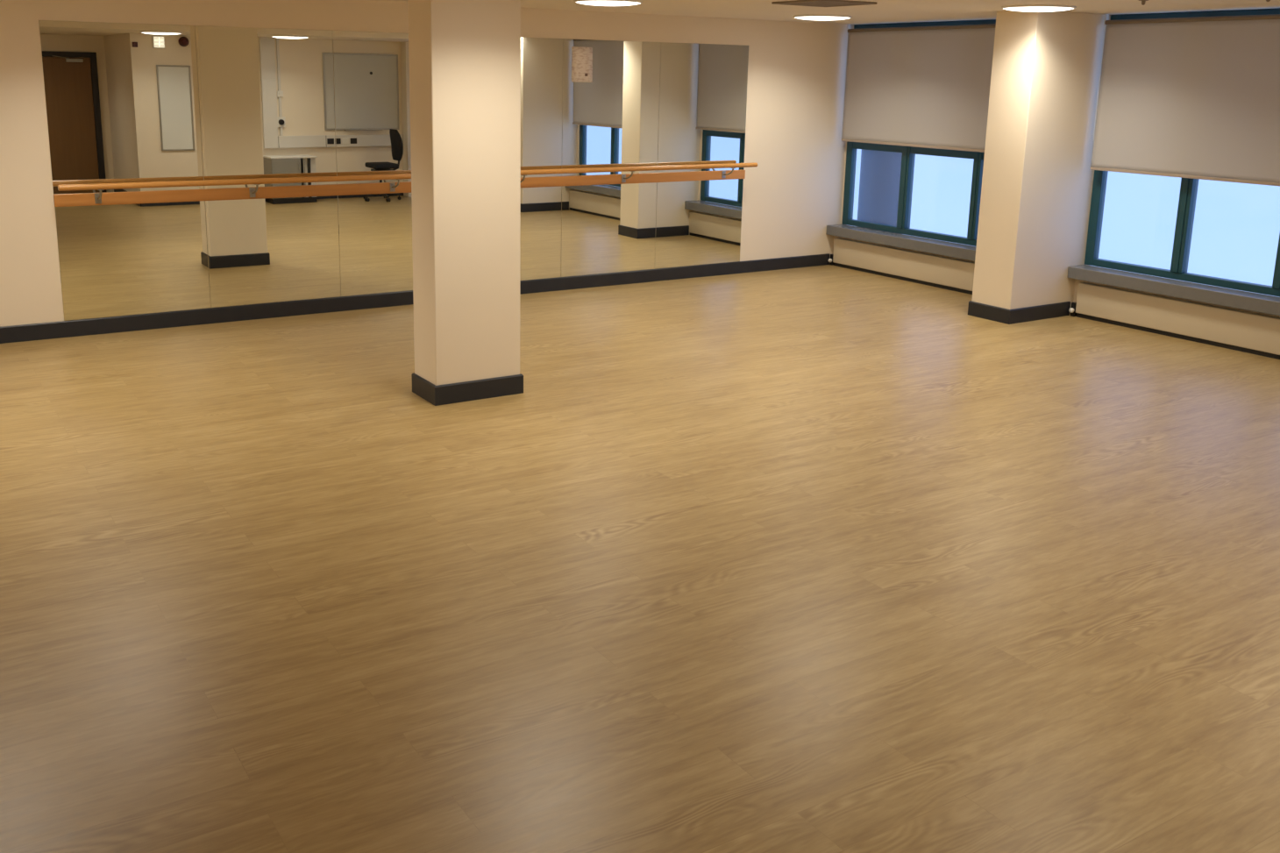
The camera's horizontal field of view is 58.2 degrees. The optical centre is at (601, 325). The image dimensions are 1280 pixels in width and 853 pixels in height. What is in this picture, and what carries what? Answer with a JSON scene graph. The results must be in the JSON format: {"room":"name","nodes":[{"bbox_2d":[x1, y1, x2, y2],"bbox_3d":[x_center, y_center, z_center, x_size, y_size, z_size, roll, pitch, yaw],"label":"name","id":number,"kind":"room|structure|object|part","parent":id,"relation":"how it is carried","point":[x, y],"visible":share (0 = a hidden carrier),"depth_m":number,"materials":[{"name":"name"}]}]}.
{"room":"exercise studio","nodes":[
{"label":"exercise studio","id":0,"kind":"room"},
{"bbox_2d":[0,0,853,327],"bbox_3d":[-1.761,-1.395,9.517,10.200,2.480,0.200,-7,14,-31],"label":"wall","id":1,"kind":"structure","parent":0,"point":[796,70],"depth_m":9.96,"materials":[{"name":"beige paint"}]},
{"bbox_2d":[38,20,210,320],"bbox_3d":[-3.447,-1.115,8.384,1.037,2.115,0.006,-7,14,-31],"label":"wall mirror","id":2,"kind":"object","parent":1,"relation":"attached to","point":[122,99],"visible":1,"depth_m":8.36,"materials":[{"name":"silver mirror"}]},
{"bbox_2d":[194,25,341,307],"bbox_3d":[-2.564,-1.217,8.922,1.037,2.115,0.006,-7,14,-31],"label":"wall mirror","id":3,"kind":"object","parent":1,"relation":"attached to","point":[266,103],"visible":1,"depth_m":8.90,"materials":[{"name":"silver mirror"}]},
{"bbox_2d":[332,30,412,296],"bbox_3d":[-1.681,-1.319,9.460,1.037,2.115,0.006,-7,14,-31],"label":"wall mirror","id":4,"kind":"object","parent":1,"relation":"attached to","point":[371,69],"visible":0.58,"depth_m":9.34,"materials":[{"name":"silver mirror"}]},
{"bbox_2d":[53,162,757,206],"bbox_3d":[-1.181,-1.213,9.684,6.255,0.170,0.190,-7,14,-31],"label":"ballet barre","id":5,"kind":"object","parent":1,"relation":"attached to","point":[90,199],"visible":0.91,"depth_m":9.08,"materials":[{"name":"brown wood"}]},
{"bbox_3d":[-1.135,-1.262,9.614,6.240,0.043,0.043,-7,14,-31],"label":"rail","id":6,"kind":"part","parent":5,"relation":"part of","materials":[{"name":"brown wood"}]},
{"bbox_2d":[0,253,829,343],"bbox_3d":[-1.737,-0.221,9.672,9.770,0.120,0.014,-7,14,-31],"label":"baseboard","id":7,"kind":"structure","parent":1,"relation":"attached to","point":[122,323],"depth_m":9.34,"materials":[{"name":"black rubber"}]},
{"bbox_2d":[519,36,562,280],"bbox_3d":[-0.798,-1.421,9.998,1.037,2.115,0.006,-7,14,-31],"label":"wall mirror","id":8,"kind":"object","parent":1,"relation":"attached to","point":[541,58],"visible":0.42,"depth_m":10.14,"materials":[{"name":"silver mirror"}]},
{"bbox_2d":[561,38,661,277],"bbox_3d":[0.084,-1.523,10.537,1.037,2.115,0.006,-7,14,-31],"label":"wall mirror","id":9,"kind":"object","parent":1,"relation":"attached to","point":[611,120],"visible":1,"depth_m":10.53,"materials":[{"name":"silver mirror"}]},
{"bbox_2d":[571,46,592,82],"bbox_3d":[-0.173,-2.312,10.186,0.214,0.304,0.006,-7,14,-31],"label":"paper notice","id":10,"kind":"object","parent":9,"relation":"attached to","point":[581,57],"visible":1,"depth_m":10.19,"materials":[{"name":"beige paper"}]},
{"bbox_2d":[654,42,748,269],"bbox_3d":[0.967,-1.625,11.075,1.037,2.115,0.006,-7,14,-31],"label":"wall mirror","id":11,"kind":"object","parent":1,"relation":"attached to","point":[703,87],"visible":1,"depth_m":11.06,"materials":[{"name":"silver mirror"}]},
{"bbox_2d":[407,0,523,405],"bbox_3d":[-0.808,-0.795,6.838,0.590,2.480,0.355,-7,14,-31],"label":"pillar","id":12,"kind":"structure","parent":0,"point":[465,55],"depth_m":6.70,"materials":[{"name":"beige paint"}]},
{"bbox_3d":[-0.828,0.358,7.089,0.590,0.120,0.355,-7,14,-31],"label":"baseboard","id":13,"kind":"part","parent":12,"relation":"part of","materials":[{"name":"black rubber"}]},
{"bbox_2d":[0,264,1279,852],"bbox_3d":[1.073,0.911,5.450,10.350,0.200,10.800,-7,14,-31],"label":"floor","id":14,"kind":"structure","parent":0,"point":[828,558],"depth_m":4.46,"materials":[{"name":"brown wood"}]},
{"bbox_2d":[828,237,974,294],"bbox_3d":[3.099,-0.546,11.137,0.085,0.294,2.529,-7,14,-31],"label":"heater","id":15,"kind":"object","parent":14,"relation":"on","point":[954,274],"visible":0.81,"depth_m":11.30,"materials":[{"name":"beige metal"}]},
{"bbox_2d":[839,238,974,263],"bbox_3d":[3.128,-0.685,11.097,0.038,0.004,2.425,-7,14,-31],"label":"grille","id":16,"kind":"object","parent":15,"relation":"attached to","point":[843,241],"depth_m":11.31,"materials":[{"name":"beige metal"}]},
{"bbox_2d":[1068,282,1279,359],"bbox_3d":[4.659,0.015,8.685,0.085,0.294,2.531,-7,14,-31],"label":"heater","id":17,"kind":"object","parent":14,"relation":"on","point":[1248,332],"visible":1,"depth_m":8.92,"materials":[{"name":"beige metal"}]},
{"bbox_2d":[1083,282,1279,319],"bbox_3d":[4.688,-0.124,8.645,0.038,0.004,2.427,-7,14,-31],"label":"grille","id":18,"kind":"object","parent":17,"relation":"attached to","point":[1112,290],"depth_m":8.94,"materials":[{"name":"beige metal"}]},
{"bbox_2d":[376,0,1279,24],"bbox_3d":[1.118,-1.661,4.890,10.350,0.296,10.800,-7,14,-31],"label":"ceiling","id":19,"kind":"structure","parent":0,"point":[885,11],"depth_m":9.03,"materials":[{"name":"paint"}]},
{"bbox_2d":[574,0,642,6],"bbox_3d":[0.049,-2.431,8.669,0.520,0.034,0.520,-7,14,-31],"label":"recessed light","id":20,"kind":"object","parent":19,"relation":"in","point":[601,3],"visible":1,"depth_m":8.53,"materials":[{"name":"white plastic"}]},
{"bbox_2d":[792,14,852,20],"bbox_3d":[1.973,-2.749,10.279,0.520,0.034,0.520,-7,14,-31],"label":"recessed light","id":21,"kind":"object","parent":19,"relation":"in","point":[800,17],"visible":1,"depth_m":10.12,"materials":[{"name":"white plastic"}]},
{"bbox_2d":[796,16,849,20],"bbox_3d":[1.973,-2.744,10.280,0.488,0.024,0.488,-7,14,-31],"label":"diffuser","id":22,"kind":"object","parent":21,"relation":"attached to","point":[800,17],"depth_m":10.15,"materials":[{"name":"white plastic"}]},
{"bbox_2d":[771,0,876,7],"bbox_3d":[1.627,-2.358,8.410,0.540,0.014,0.540,-7,14,-31],"label":"ceiling vent","id":23,"kind":"object","parent":19,"relation":"in","point":[801,3],"visible":1,"depth_m":8.38,"materials":[{"name":"brown"}]},
{"bbox_2d":[1001,4,1076,12],"bbox_3d":[3.228,-2.338,8.491,0.520,0.034,0.520,-7,14,-31],"label":"recessed light","id":24,"kind":"object","parent":19,"relation":"in","point":[1033,8],"visible":1,"depth_m":8.33,"materials":[{"name":"white plastic"}]},
{"bbox_2d":[1004,7,1073,12],"bbox_3d":[3.228,-2.333,8.493,0.488,0.024,0.488,-7,14,-31],"label":"diffuser","id":25,"kind":"object","parent":24,"relation":"attached to","point":[1017,9],"depth_m":8.38,"materials":[{"name":"white plastic"}]},
{"bbox_2d":[1138,0,1148,5],"bbox_3d":[3.559,-2.123,7.544,0.070,0.040,0.070,-7,14,-31],"label":"ceiling sensor","id":26,"kind":"object","parent":19,"relation":"attached to","point":[1143,2],"visible":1,"depth_m":7.53,"materials":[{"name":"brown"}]},
{"bbox_2d":[967,10,1109,324],"bbox_3d":[3.619,-1.303,9.518,0.915,2.480,0.424,-7,14,-31],"label":"column","id":27,"kind":"structure","parent":0,"point":[1037,178],"depth_m":9.31,"materials":[{"name":"beige paint"}]},
{"bbox_3d":[3.538,-0.143,9.732,0.771,0.120,0.424,-7,14,-31],"label":"baseboard","id":28,"kind":"part","parent":27,"relation":"part of","materials":[{"name":"black rubber"}]},
{"bbox_2d":[832,14,1279,318],"bbox_3d":[4.787,-1.065,8.520,0.170,2.480,8.479,-7,14,-31],"label":"wall","id":29,"kind":"structure","parent":0,"point":[1077,281],"depth_m":9.71,"materials":[{"name":"beige paint"}]},
{"bbox_2d":[825,224,976,261],"bbox_3d":[3.129,-0.775,11.107,0.214,0.100,2.548,-7,14,-31],"label":"window sill","id":30,"kind":"structure","parent":29,"relation":"attached to","point":[949,249],"depth_m":11.22,"materials":[{"name":"grey stone"}]},
{"bbox_2d":[842,19,995,246],"bbox_3d":[3.254,-1.840,10.957,0.089,2.048,2.508,-7,14,-31],"label":"window","id":31,"kind":"structure","parent":29,"relation":"in","point":[908,152],"depth_m":11.35,"materials":[{"name":"teal paint"}]},
{"bbox_2d":[841,23,995,152],"bbox_3d":[3.153,-2.254,10.782,0.043,1.174,2.473,-7,14,-31],"label":"roller blind","id":32,"kind":"object","parent":31,"relation":"attached to","point":[928,87],"visible":0.71,"depth_m":10.95,"materials":[{"name":"fabric"}]},
{"bbox_3d":[2.505,-2.537,11.786,0.022,0.928,0.004,-7,14,-31],"label":"pull chain","id":33,"kind":"part","parent":32,"relation":"part of","materials":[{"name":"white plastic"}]},
{"bbox_2d":[1067,264,1279,315],"bbox_3d":[4.687,-0.214,8.656,0.214,0.100,2.564,-7,14,-31],"label":"window sill","id":34,"kind":"structure","parent":29,"relation":"attached to","point":[1233,298],"depth_m":8.87,"materials":[{"name":"grey stone"}]},
{"bbox_2d":[1084,8,1279,297],"bbox_3d":[4.806,-1.282,8.517,0.089,2.048,2.519,-7,14,-31],"label":"window","id":35,"kind":"structure","parent":29,"relation":"in","point":[1189,187],"depth_m":9.00,"materials":[{"name":"teal paint"}]},
{"bbox_2d":[1090,14,1279,186],"bbox_3d":[4.710,-1.660,8.340,0.043,1.244,2.501,-7,14,-31],"label":"roller blind","id":36,"kind":"object","parent":35,"relation":"attached to","point":[1198,97],"visible":1,"depth_m":8.70,"materials":[{"name":"fabric"}]},
{"bbox_3d":[4.056,-1.979,9.348,0.022,0.928,0.004,-7,14,-31],"label":"pull chain","id":37,"kind":"part","parent":36,"relation":"part of","materials":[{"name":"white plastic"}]},
{"label":"outside","id":38,"kind":"structure","parent":0,"visible":0},
{"bbox_2d":[856,149,902,234],"bbox_3d":[3.110,-1.270,12.807,0.500,7.000,0.500,-7,14,-31],"label":"column","id":39,"kind":"structure","parent":38,"point":[879,170],"depth_m":12.55,"materials":[{"name":"stone"}]}
]}

